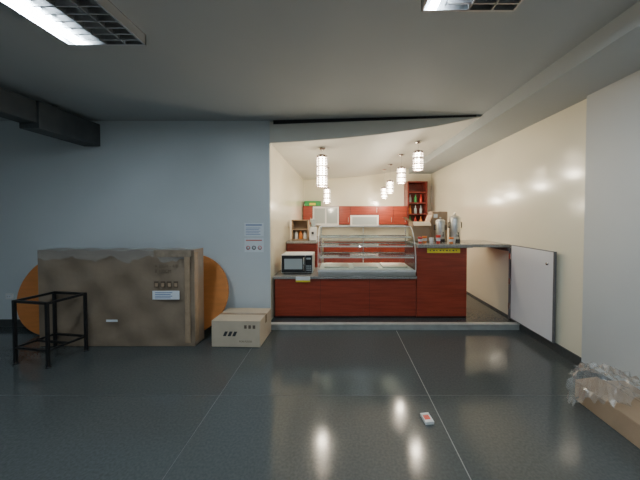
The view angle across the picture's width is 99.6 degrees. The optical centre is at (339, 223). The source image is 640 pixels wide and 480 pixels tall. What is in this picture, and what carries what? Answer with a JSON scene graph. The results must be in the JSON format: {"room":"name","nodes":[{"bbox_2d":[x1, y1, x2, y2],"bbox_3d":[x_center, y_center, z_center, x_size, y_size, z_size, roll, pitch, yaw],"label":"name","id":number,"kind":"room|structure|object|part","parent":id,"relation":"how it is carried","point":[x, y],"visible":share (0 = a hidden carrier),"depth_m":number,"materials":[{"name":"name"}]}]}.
{"room":"eatery","nodes":[
{"label":"eatery","id":0,"kind":"room"},
{"bbox_2d":[0,121,270,318],"bbox_3d":[-3.480,0.004,3.771,5.040,2.820,0.140,0,1,0],"label":"wall","id":1,"kind":"structure","parent":0,"point":[147,184],"depth_m":3.69,"materials":[{"name":"paint"}]},
{"bbox_2d":[5,293,13,298],"bbox_3d":[-4.550,0.996,3.715,0.100,0.080,0.018,0,1,0],"label":"wall socket","id":2,"kind":"object","parent":1,"relation":"attached to","point":[8,295],"visible":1,"depth_m":3.71,"materials":[{"name":"white plastic"}]},
{"bbox_2d":[0,319,211,326],"bbox_3d":[-3.480,1.366,3.724,5.040,0.100,0.015,0,1,0],"label":"baseboard","id":3,"kind":"structure","parent":1,"relation":"attached to","point":[3,322],"depth_m":3.72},
{"bbox_2d":[244,223,262,235],"bbox_3d":[-1.180,0.076,3.700,0.260,0.180,0.006,0,1,0],"label":"notice","id":4,"kind":"object","parent":1,"relation":"attached to","point":[250,229],"depth_m":3.70,"materials":[{"name":"white paper"}]},
{"bbox_2d":[244,238,263,251],"bbox_3d":[-1.180,0.291,3.704,0.260,0.190,0.008,0,1,0],"label":"notice","id":5,"kind":"object","parent":1,"relation":"attached to","point":[251,244],"depth_m":3.70,"materials":[{"name":"white paper"}]},
{"bbox_2d":[273,115,476,123],"bbox_3d":[0.425,-1.373,3.555,2.657,0.055,0.010,0,1,4],"label":"trim","id":6,"kind":"structure","parent":1,"relation":"attached to","point":[450,116],"depth_m":3.56,"materials":[{"name":"black"}]},
{"bbox_2d":[270,144,303,319],"bbox_3d":[-1.022,-0.034,5.461,0.135,2.820,3.480,0,1,0],"label":"wall","id":7,"kind":"structure","parent":0,"point":[286,185],"depth_m":4.33,"materials":[{"name":"beige paint"}]},
{"bbox_2d":[0,327,639,479],"bbox_3d":[-1.640,1.502,2.135,8.720,0.100,10.200,0,1,0],"label":"floor","id":8,"kind":"structure","parent":0,"point":[300,404],"depth_m":2.08,"materials":[{"name":"tile"}]},
{"bbox_2d":[17,265,39,334],"bbox_3d":[-3.720,0.918,3.561,1.040,1.013,0.276,0,1,0],"label":"round table","id":9,"kind":"object","parent":8,"relation":"on","point":[28,314],"visible":0.27,"depth_m":3.52,"materials":[{"name":"orange laminate"}]},
{"bbox_2d":[11,291,88,368],"bbox_3d":[-3.095,1.105,2.901,0.465,0.660,0.393,0,1,10],"label":"frame","id":10,"kind":"object","parent":8,"relation":"on","point":[54,301],"visible":1,"depth_m":2.81,"materials":[{"name":"black metal"}]},
{"bbox_3d":[-3.330,1.107,2.766,0.024,0.660,0.024,0,1,0],"label":"leg","id":11,"kind":"part","parent":10,"relation":"part of","materials":[{"name":"black metal"}]},
{"bbox_3d":[-3.125,0.790,2.724,0.416,0.024,0.024,0,1,10],"label":"rail","id":12,"kind":"part","parent":10,"relation":"part of","materials":[{"name":"black metal"}]},
{"bbox_3d":[-3.125,1.268,2.735,0.416,0.020,0.020,0,1,10],"label":"rail","id":13,"kind":"part","parent":10,"relation":"part of","materials":[{"name":"black metal"}]},
{"bbox_3d":[-3.300,0.786,2.924,0.024,0.024,0.335,0,1,10],"label":"rail","id":14,"kind":"part","parent":10,"relation":"part of","materials":[{"name":"black metal"}]},
{"bbox_3d":[-3.300,1.264,2.934,0.020,0.020,0.335,0,1,10],"label":"rail","id":15,"kind":"part","parent":10,"relation":"part of","materials":[{"name":"black metal"}]},
{"bbox_3d":[-2.920,1.109,2.696,0.024,0.660,0.024,0,1,0],"label":"leg","id":16,"kind":"part","parent":10,"relation":"part of","materials":[{"name":"black metal"}]},
{"bbox_3d":[-3.095,1.264,2.902,0.415,0.020,0.020,0,1,9],"label":"cross rail","id":17,"kind":"part","parent":10,"relation":"part of","materials":[{"name":"black metal"}]},
{"bbox_3d":[-3.270,1.100,3.096,0.024,0.660,0.024,0,1,0],"label":"leg","id":18,"kind":"part","parent":10,"relation":"part of","materials":[{"name":"black metal"}]},
{"bbox_3d":[-2.890,0.787,2.859,0.024,0.024,0.345,0,1,10],"label":"rail","id":19,"kind":"part","parent":10,"relation":"part of","materials":[{"name":"black metal"}]},
{"bbox_3d":[-2.890,1.265,2.869,0.020,0.020,0.345,0,1,10],"label":"rail","id":20,"kind":"part","parent":10,"relation":"part of","materials":[{"name":"black metal"}]},
{"bbox_3d":[-3.065,1.261,3.069,0.414,0.020,0.020,0,1,8],"label":"rail","id":21,"kind":"part","parent":10,"relation":"part of","materials":[{"name":"black metal"}]},
{"bbox_3d":[-3.065,0.783,3.058,0.414,0.024,0.024,0,1,8],"label":"rail","id":22,"kind":"part","parent":10,"relation":"part of","materials":[{"name":"black metal"}]},
{"bbox_3d":[-2.860,1.101,3.036,0.024,0.660,0.024,0,1,0],"label":"leg","id":23,"kind":"part","parent":10,"relation":"part of","materials":[{"name":"black metal"}]},
{"bbox_2d":[37,248,203,345],"bbox_3d":[-2.593,0.856,3.234,1.814,1.134,0.251,0,1,0],"label":"carton","id":24,"kind":"object","parent":8,"relation":"on","point":[142,296],"visible":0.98,"depth_m":3.13,"materials":[{"name":"cardboard"}]},
{"bbox_2d":[162,348,251,479],"bbox_3d":[-1.018,1.493,0.314,0.004,0.001,6.560,0,1,0],"label":"trim","id":25,"kind":"structure","parent":8,"relation":"on","point":[251,348],"depth_m":1.94,"materials":[{"name":"grey metal"}]},
{"bbox_2d":[203,255,228,329],"bbox_3d":[-1.990,0.918,3.561,1.040,1.013,0.276,0,1,0],"label":"round table","id":26,"kind":"object","parent":8,"relation":"on","point":[216,286],"visible":0.31,"depth_m":3.56,"materials":[{"name":"orange laminate"}]},
{"bbox_2d":[212,308,270,346],"bbox_3d":[-1.200,1.267,3.349,0.574,0.311,0.452,0,1,2],"label":"carton","id":27,"kind":"object","parent":8,"relation":"on","point":[234,327],"visible":1,"depth_m":3.13,"materials":[{"name":"cardboard"}]},
{"bbox_2d":[271,293,514,321],"bbox_3d":[0.725,1.340,5.432,3.360,0.075,3.600,0,1,0],"label":"platform","id":28,"kind":"object","parent":8,"relation":"on","point":[476,310],"visible":0.21,"depth_m":3.83,"materials":[{"name":"concrete"}]},
{"bbox_2d":[286,236,320,266],"bbox_3d":[-0.675,0.793,5.444,0.550,1.013,1.390,0,1,0],"label":"base cabinet","id":29,"kind":"object","parent":28,"relation":"on","point":[309,245],"visible":0.17,"depth_m":4.76,"materials":[{"name":"brown wood"}]},
{"bbox_2d":[292,220,309,239],"bbox_3d":[-0.730,0.107,5.026,0.300,0.373,0.245,0,1,0],"label":"shelf","id":30,"kind":"object","parent":29,"relation":"on","point":[300,228],"visible":1,"depth_m":5.02,"materials":[{"name":"brown wood"}]},
{"bbox_2d":[309,219,316,239],"bbox_3d":[-0.490,0.100,4.934,0.120,0.393,0.240,0,1,0],"label":"coffee grinder","id":31,"kind":"object","parent":29,"relation":"on","point":[312,230],"visible":0.99,"depth_m":4.86,"materials":[{"name":"white plastic"}]},
{"bbox_3d":[-0.412,0.802,5.000,0.015,0.890,0.420,0,1,0],"label":"door","id":32,"kind":"part","parent":29,"relation":"part of","materials":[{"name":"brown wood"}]},
{"bbox_2d":[273,267,416,316],"bbox_3d":[0.070,1.027,4.154,2.030,0.592,0.700,0,1,0],"label":"counter","id":33,"kind":"object","parent":28,"relation":"on","point":[323,296],"depth_m":3.85,"materials":[{"name":"brown wood"}]},
{"bbox_2d":[281,252,314,273],"bbox_3d":[-0.630,0.587,4.093,0.460,0.289,0.383,0,1,0],"label":"microwave oven","id":34,"kind":"object","parent":33,"relation":"on","point":[291,262],"visible":1,"depth_m":3.93,"materials":[{"name":"white plastic"}]},
{"bbox_3d":[-0.680,0.582,3.936,0.340,0.249,0.016,0,1,0],"label":"door","id":35,"kind":"part","parent":34,"relation":"part of","materials":[{"name":"black glass"}]},
{"bbox_3d":[-0.457,0.582,3.937,0.097,0.249,0.014,0,1,0],"label":"control panel","id":36,"kind":"part","parent":34,"relation":"part of","materials":[{"name":"black plastic"}]},
{"bbox_2d":[296,277,309,281],"bbox_3d":[-0.520,0.777,3.788,0.200,0.075,0.012,0,1,0],"label":"price card","id":37,"kind":"object","parent":33,"relation":"attached to","point":[298,279],"visible":1,"depth_m":3.78,"materials":[{"name":"white paper"}]},
{"bbox_2d":[318,225,415,275],"bbox_3d":[0.380,0.380,4.126,1.397,0.698,0.647,0,1,0],"label":"display case","id":38,"kind":"object","parent":33,"relation":"on","point":[326,269],"visible":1,"depth_m":3.99,"materials":[{"name":"silver metal"}]},
{"bbox_3d":[-0.310,0.344,4.119,0.001,0.605,0.620,0,1,0],"label":"glass","id":39,"kind":"part","parent":38,"relation":"part of","materials":[{"name":"clear glass"}]},
{"bbox_2d":[324,263,348,267],"bbox_3d":[-0.050,0.631,4.140,0.360,0.020,0.350,0,1,0],"label":"tray","id":40,"kind":"object","parent":38,"relation":"on","point":[327,265],"depth_m":4.05,"materials":[{"name":"silver metal"}]},
{"bbox_3d":[0.380,0.033,4.422,1.380,0.017,0.017,0,1,0],"label":"rail","id":41,"kind":"part","parent":38,"relation":"part of","materials":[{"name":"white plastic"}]},
{"bbox_2d":[353,263,377,267],"bbox_3d":[0.380,0.631,4.140,0.360,0.020,0.350,0,1,0],"label":"tray","id":42,"kind":"object","parent":38,"relation":"on","point":[355,265],"depth_m":4.05,"materials":[{"name":"silver metal"}]},
{"bbox_3d":[0.380,0.040,4.092,1.380,0.014,0.014,0,1,0],"label":"rail","id":43,"kind":"part","parent":38,"relation":"part of","materials":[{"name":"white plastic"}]},
{"bbox_2d":[321,244,409,245],"bbox_3d":[0.380,0.323,4.158,1.340,0.006,0.460,0,1,0],"label":"shelf","id":44,"kind":"object","parent":38,"relation":"attached to","point":[321,244],"depth_m":4.11,"materials":[{"name":"clear glass"}]},
{"bbox_2d":[320,253,411,256],"bbox_3d":[0.380,0.473,4.132,1.340,0.006,0.520,0,1,0],"label":"shelf","id":45,"kind":"object","parent":38,"relation":"attached to","point":[320,253],"depth_m":4.20,"materials":[{"name":"clear glass"}]},
{"bbox_3d":[0.380,0.443,3.823,1.380,0.008,0.008,0,1,0],"label":"rail","id":46,"kind":"part","parent":38,"relation":"part of","materials":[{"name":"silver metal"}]},
{"bbox_3d":[0.380,0.664,3.812,1.388,0.030,0.007,0,1,0],"label":"trim","id":47,"kind":"part","parent":38,"relation":"part of","materials":[{"name":"white plastic"}]},
{"bbox_2d":[379,263,406,267],"bbox_3d":[0.810,0.631,4.140,0.360,0.020,0.350,0,1,0],"label":"tray","id":48,"kind":"object","parent":38,"relation":"on","point":[382,265],"depth_m":4.05,"materials":[{"name":"silver metal"}]},
{"bbox_2d":[323,238,407,262],"bbox_3d":[0.980,0.825,6.905,2.800,0.883,0.611,0,1,0],"label":"base cabinet","id":49,"kind":"object","parent":28,"relation":"on","point":[325,240],"visible":0.36,"depth_m":6.62,"materials":[{"name":"brown wood"}]},
{"bbox_3d":[-0.160,0.820,6.630,0.440,0.740,0.020,0,1,0],"label":"door","id":50,"kind":"part","parent":49,"relation":"part of","materials":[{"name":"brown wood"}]},
{"bbox_3d":[0.300,0.820,6.630,0.440,0.740,0.020,0,1,0],"label":"door","id":51,"kind":"part","parent":49,"relation":"part of","materials":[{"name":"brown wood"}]},
{"bbox_2d":[323,238,407,241],"bbox_3d":[0.980,0.404,6.896,2.800,0.040,0.610,0,1,0],"label":"countertop","id":52,"kind":"structure","parent":49,"relation":"on","point":[325,239],"depth_m":6.74,"materials":[{"name":"glass"}]},
{"bbox_3d":[0.760,0.820,6.630,0.440,0.740,0.020,0,1,0],"label":"door","id":53,"kind":"part","parent":49,"relation":"part of","materials":[{"name":"brown wood"}]},
{"bbox_3d":[1.220,0.820,6.630,0.440,0.740,0.020,0,1,0],"label":"door","id":54,"kind":"part","parent":49,"relation":"part of","materials":[{"name":"brown wood"}]},
{"bbox_3d":[1.680,0.820,6.630,0.440,0.740,0.020,0,1,0],"label":"door","id":55,"kind":"part","parent":49,"relation":"part of","materials":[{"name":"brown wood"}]},
{"bbox_2d":[271,322,519,329],"bbox_3d":[0.725,1.376,3.637,3.350,0.083,0.070,0,1,0],"label":"platform step edge","id":56,"kind":"object","parent":28,"relation":"attached to","point":[274,325],"visible":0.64,"depth_m":3.61,"materials":[{"name":"grey metal"}]},
{"bbox_2d":[406,240,472,317],"bbox_3d":[1.474,0.799,4.159,0.772,1.047,0.760,0,1,0],"label":"counter","id":57,"kind":"object","parent":28,"relation":"on","point":[441,281],"depth_m":3.84,"materials":[{"name":"brown wood"}]},
{"bbox_3d":[1.099,0.824,4.170,0.017,0.997,0.600,0,1,0],"label":"step panel","id":58,"kind":"part","parent":57,"relation":"part of","materials":[{"name":"brown wood"}]},
{"bbox_2d":[403,215,431,240],"bbox_3d":[1.235,0.061,4.298,0.410,0.418,0.330,0,1,0],"label":"carton","id":59,"kind":"object","parent":57,"relation":"on","point":[420,229],"visible":0.72,"depth_m":4.21,"materials":[{"name":"brown cardboard"}]},
{"bbox_2d":[428,211,446,240],"bbox_3d":[1.580,0.034,4.371,0.240,0.470,0.205,0,1,0],"label":"carton","id":60,"kind":"object","parent":57,"relation":"on","point":[435,215],"visible":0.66,"depth_m":4.27,"materials":[{"name":"brown cardboard"}]},
{"bbox_2d":[436,235,440,243],"bbox_3d":[1.420,0.220,3.906,0.074,0.120,0.073,0,1,0],"label":"paper cup","id":61,"kind":"object","parent":57,"relation":"on","point":[438,237],"visible":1,"depth_m":3.88,"materials":[{"name":"red paper"}]},
{"bbox_2d":[434,217,446,241],"bbox_3d":[1.530,0.086,4.109,0.163,0.380,0.163,1,2,45],"label":"urn","id":62,"kind":"object","parent":57,"relation":"on","point":[439,227],"visible":0.9,"depth_m":4.07,"materials":[{"name":"silver metal"}]},
{"bbox_3d":[1.445,0.831,3.855,0.710,0.997,0.030,0,1,0],"label":"panel","id":63,"kind":"part","parent":57,"relation":"part of","materials":[{"name":"brown wood"}]},
{"bbox_3d":[1.468,0.376,3.823,0.465,0.065,0.010,0,1,0],"label":"notice strip","id":64,"kind":"part","parent":57,"relation":"part of","materials":[{"name":"yellow paper"}]},
{"bbox_2d":[448,237,453,243],"bbox_3d":[1.600,0.236,3.886,0.074,0.090,0.073,0,1,0],"label":"paper cup","id":65,"kind":"object","parent":57,"relation":"on","point":[451,239],"visible":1,"depth_m":3.86,"materials":[{"name":"orange paper"}]},
{"bbox_2d":[448,213,461,242],"bbox_3d":[1.748,0.056,4.091,0.176,0.440,0.186,-1,2,-41],"label":"urn","id":66,"kind":"object","parent":57,"relation":"on","point":[454,224],"visible":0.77,"depth_m":4.04,"materials":[{"name":"silver metal"}]},
{"bbox_3d":[1.745,-0.124,4.098,0.165,0.079,0.165,0,1,0],"label":"lid","id":67,"kind":"part","parent":66,"relation":"part of","materials":[{"name":"silver metal"}]},
{"bbox_2d":[461,240,510,250],"bbox_3d":[2.132,0.326,4.149,0.535,0.100,0.720,0,1,0],"label":"flap","id":68,"kind":"object","parent":57,"relation":"attached to","point":[476,243],"visible":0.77,"depth_m":3.90,"materials":[{"name":"stone"}]},
{"bbox_3d":[2.385,0.349,4.134,0.030,0.055,0.650,0,1,0],"label":"support rail","id":69,"kind":"part","parent":68,"relation":"part of","materials":[{"name":"grey"}]},
{"bbox_2d":[420,412,433,424],"bbox_3d":[0.645,1.443,2.003,0.067,0.022,0.096,0,1,-8],"label":"pack","id":70,"kind":"object","parent":8,"relation":"on","point":[427,419],"visible":1,"depth_m":1.99,"materials":[{"name":"white plastic"}]},
{"bbox_2d":[397,332,470,479],"bbox_3d":[0.750,1.493,0.314,0.006,0.001,6.560,0,1,0],"label":"trim","id":71,"kind":"structure","parent":8,"relation":"on","point":[397,332],"depth_m":2.06,"materials":[{"name":"grey metal"}]},
{"bbox_2d":[575,377,639,448],"bbox_3d":[2.143,1.353,1.806,0.405,0.208,0.860,0,1,0],"label":"carton","id":72,"kind":"object","parent":8,"relation":"on","point":[624,419],"visible":0.87,"depth_m":1.99,"materials":[{"name":"brown cardboard"}]},
{"bbox_2d":[568,362,639,406],"bbox_3d":[2.060,1.260,2.078,0.520,0.325,0.457,0,1,0],"label":"plastic wrap","id":73,"kind":"object","parent":72,"relation":"on","point":[605,367],"visible":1,"depth_m":2.10,"materials":[{"name":"clear plastic"}]},
{"bbox_2d":[0,0,639,121],"bbox_3d":[-1.640,-1.427,2.068,8.720,0.120,10.200,0,1,0],"label":"ceiling","id":74,"kind":"structure","parent":0,"point":[200,60],"depth_m":2.27,"materials":[{"name":"paint"}]},
{"bbox_2d":[0,88,99,146],"bbox_3d":[-3.370,-1.175,1.324,0.220,0.350,4.700,0,1,0],"label":"duct","id":75,"kind":"object","parent":74,"relation":"attached to","point":[39,117],"depth_m":3.03,"materials":[{"name":"black metal"}]},
{"bbox_2d":[0,0,145,45],"bbox_3d":[-1.680,-1.313,1.351,0.560,0.075,1.200,0,1,0],"label":"recessed light","id":76,"kind":"object","parent":74,"relation":"in","point":[73,22],"visible":1,"depth_m":1.72,"materials":[{"name":"grey metal"}]},
{"bbox_3d":[-1.616,-1.304,1.591,0.408,0.045,0.008,0,1,0],"label":"blade","id":77,"kind":"part","parent":76,"relation":"part of","materials":[{"name":"silver metal"}]},
{"bbox_3d":[-1.616,-1.305,1.651,0.408,0.045,0.008,0,1,0],"label":"blade","id":78,"kind":"part","parent":76,"relation":"part of","materials":[{"name":"silver metal"}]},
{"bbox_3d":[-1.616,-1.307,1.711,0.408,0.045,0.008,0,1,0],"label":"blade","id":79,"kind":"part","parent":76,"relation":"part of","materials":[{"name":"silver metal"}]},
{"bbox_3d":[-1.680,-1.347,1.350,0.560,0.008,1.200,0,1,0],"label":"plate","id":80,"kind":"part","parent":76,"relation":"part of","materials":[{"name":"grey metal"}]},
{"bbox_3d":[-1.616,-1.308,1.771,0.408,0.045,0.008,0,1,0],"label":"blade","id":81,"kind":"part","parent":76,"relation":"part of","materials":[{"name":"silver metal"}]},
{"bbox_3d":[-1.616,-1.309,1.831,0.408,0.045,0.008,0,1,0],"label":"blade","id":82,"kind":"part","parent":76,"relation":"part of","materials":[{"name":"silver metal"}]},
{"bbox_3d":[-1.616,-1.311,1.891,0.408,0.045,0.008,0,1,0],"label":"blade","id":83,"kind":"part","parent":76,"relation":"part of","materials":[{"name":"silver metal"}]},
{"bbox_2d":[316,147,327,186],"bbox_3d":[-0.268,-0.848,4.032,0.171,0.574,0.172,0,1,0],"label":"pendant lamp","id":84,"kind":"object","parent":74,"relation":"hanging from","point":[322,166],"visible":1,"depth_m":4.00,"materials":[{"name":"white glass"}]},
{"bbox_2d":[319,157,324,186],"bbox_3d":[-0.270,-0.784,4.033,0.080,0.445,0.080,0,1,0],"label":"diffuser","id":85,"kind":"object","parent":84,"relation":"attached to","point":[320,159],"depth_m":4.00,"materials":[{"name":"white glass"}]},
{"bbox_2d":[323,167,330,203],"bbox_3d":[-0.268,-0.798,5.583,0.150,0.743,0.151,0,1,0],"label":"pendant lamp","id":86,"kind":"object","parent":74,"relation":"hanging from","point":[327,190],"visible":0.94,"depth_m":5.55,"materials":[{"name":"white glass"}]},
{"bbox_2d":[325,189,328,201],"bbox_3d":[-0.270,-0.579,5.588,0.070,0.305,0.070,0,1,0],"label":"diffuser","id":87,"kind":"object","parent":86,"relation":"attached to","point":[326,190],"depth_m":5.55,"materials":[{"name":"white glass"}]},
{"bbox_2d":[380,169,387,198],"bbox_3d":[1.062,-0.964,6.480,0.171,0.696,0.172,0,1,0],"label":"pendant lamp","id":88,"kind":"object","parent":74,"relation":"hanging from","point":[383,189],"visible":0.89,"depth_m":6.45,"materials":[{"name":"white glass"}]},
{"bbox_2d":[386,164,393,192],"bbox_3d":[1.092,-0.987,5.879,0.171,0.629,0.172,0,1,0],"label":"pendant lamp","id":89,"kind":"object","parent":74,"relation":"hanging from","point":[389,188],"visible":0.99,"depth_m":5.84,"materials":[{"name":"white glass"}]},
{"bbox_2d":[396,153,405,183],"bbox_3d":[1.132,-1.020,4.978,0.171,0.535,0.172,0,1,0],"label":"pendant lamp","id":90,"kind":"object","parent":74,"relation":"hanging from","point":[401,178],"visible":0.99,"depth_m":4.93,"materials":[{"name":"white glass"}]},
{"bbox_2d":[412,140,423,170],"bbox_3d":[1.212,-1.056,4.177,0.171,0.445,0.172,0,1,0],"label":"pendant lamp","id":91,"kind":"object","parent":74,"relation":"hanging from","point":[418,158],"visible":1,"depth_m":4.14,"materials":[{"name":"white glass"}]},
{"bbox_2d":[415,152,420,169],"bbox_3d":[1.210,-0.973,4.179,0.080,0.275,0.080,0,1,0],"label":"diffuser","id":92,"kind":"object","parent":91,"relation":"attached to","point":[418,155],"depth_m":4.14,"materials":[{"name":"white glass"}]},
{"bbox_2d":[421,0,522,11],"bbox_3d":[0.770,-1.306,1.031,0.560,0.075,1.200,0,1,0],"label":"recessed light","id":93,"kind":"object","parent":74,"relation":"in","point":[426,5],"visible":1,"depth_m":1.62,"materials":[{"name":"grey metal"}]},
{"bbox_3d":[0.834,-1.304,1.571,0.408,0.045,0.008,0,1,0],"label":"blade","id":94,"kind":"part","parent":93,"relation":"part of","materials":[{"name":"silver metal"}]},
{"bbox_2d":[409,1,639,173],"bbox_3d":[2.120,-1.292,2.071,0.600,0.150,10.200,0,1,0],"label":"beam","id":95,"kind":"structure","parent":74,"relation":"attached to","point":[611,54],"depth_m":2.46,"materials":[{"name":"paint"}]},
{"bbox_2d":[304,169,430,262],"bbox_3d":[0.815,-0.075,7.260,3.810,2.820,0.120,0,1,0],"label":"wall","id":96,"kind":"structure","parent":0,"point":[360,190],"depth_m":7.18,"materials":[{"name":"beige paint"}]},
{"bbox_2d":[303,206,406,225],"bbox_3d":[0.380,-0.194,7.004,2.640,0.530,0.366,0,1,0],"label":"upper cabinet","id":97,"kind":"object","parent":96,"relation":"attached to","point":[324,215],"depth_m":6.84,"materials":[{"name":"red wood"}]},
{"bbox_2d":[304,201,320,205],"bbox_3d":[-0.700,-0.525,7.005,0.420,0.128,0.290,0,1,0],"label":"storage box","id":98,"kind":"object","parent":97,"relation":"on","point":[307,203],"visible":0.9,"depth_m":6.87,"materials":[{"name":"green"}]},
{"bbox_2d":[404,181,427,225],"bbox_3d":[1.950,-0.519,6.985,0.500,1.120,0.390,0,1,0],"label":"open shelf","id":99,"kind":"object","parent":96,"relation":"attached to","point":[415,192],"visible":0.88,"depth_m":6.94,"materials":[{"name":"red wood"}]},
{"bbox_3d":[1.950,-1.063,6.963,0.440,0.030,0.370,0,1,0],"label":"shelf","id":100,"kind":"part","parent":99,"relation":"part of","materials":[{"name":"brown wood"}]},
{"bbox_3d":[1.950,-0.803,6.969,0.440,0.030,0.370,0,1,0],"label":"shelf","id":101,"kind":"part","parent":99,"relation":"part of","materials":[{"name":"brown wood"}]},
{"bbox_3d":[1.950,-0.533,6.975,0.440,0.030,0.370,0,1,0],"label":"shelf","id":102,"kind":"part","parent":99,"relation":"part of","materials":[{"name":"brown wood"}]},
{"bbox_2d":[270,116,481,179],"bbox_3d":[0.433,-1.281,5.322,2.775,0.290,3.700,0,1,0],"label":"ceiling","id":103,"kind":"structure","parent":0,"point":[353,148],"depth_m":3.94,"materials":[{"name":"white paint"}]},
{"bbox_2d":[431,99,586,356],"bbox_3d":[2.570,-0.021,4.911,0.300,2.820,4.580,0,1,0],"label":"wall","id":104,"kind":"structure","parent":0,"point":[526,188],"depth_m":3.47,"materials":[{"name":"beige paint"}]},
{"bbox_2d":[466,291,580,365],"bbox_3d":[2.413,1.338,4.942,0.015,0.100,4.580,0,1,0],"label":"baseboard","id":105,"kind":"structure","parent":104,"relation":"attached to","point":[575,359],"depth_m":3.08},
{"bbox_2d":[508,245,556,342],"bbox_3d":[2.370,0.815,3.383,0.056,1.038,0.803,0,1,0],"label":"gate","id":106,"kind":"object","parent":104,"relation":"attached to","point":[532,273],"visible":1,"depth_m":3.29,"materials":[{"name":"white laminate"}]},
{"bbox_3d":[2.379,0.830,3.770,0.038,0.990,0.030,0,1,0],"label":"hinge post","id":107,"kind":"part","parent":106,"relation":"part of","materials":[{"name":"grey metal"}]},
{"bbox_2d":[581,70,639,388],"bbox_3d":[2.545,0.094,-0.188,0.350,2.820,5.620,0,1,0],"label":"wall","id":108,"kind":"structure","parent":0,"point":[611,259],"depth_m":2.33,"materials":[{"name":"white paint"}]},
{"bbox_2d":[580,361,612,380],"bbox_3d":[2.362,1.459,-0.157,0.015,0.090,5.620,0,1,0],"label":"baseboard","id":109,"kind":"structure","parent":108,"relation":"attached to","point":[588,373],"depth_m":2.49,"materials":[{"name":"grey"}]}
]}

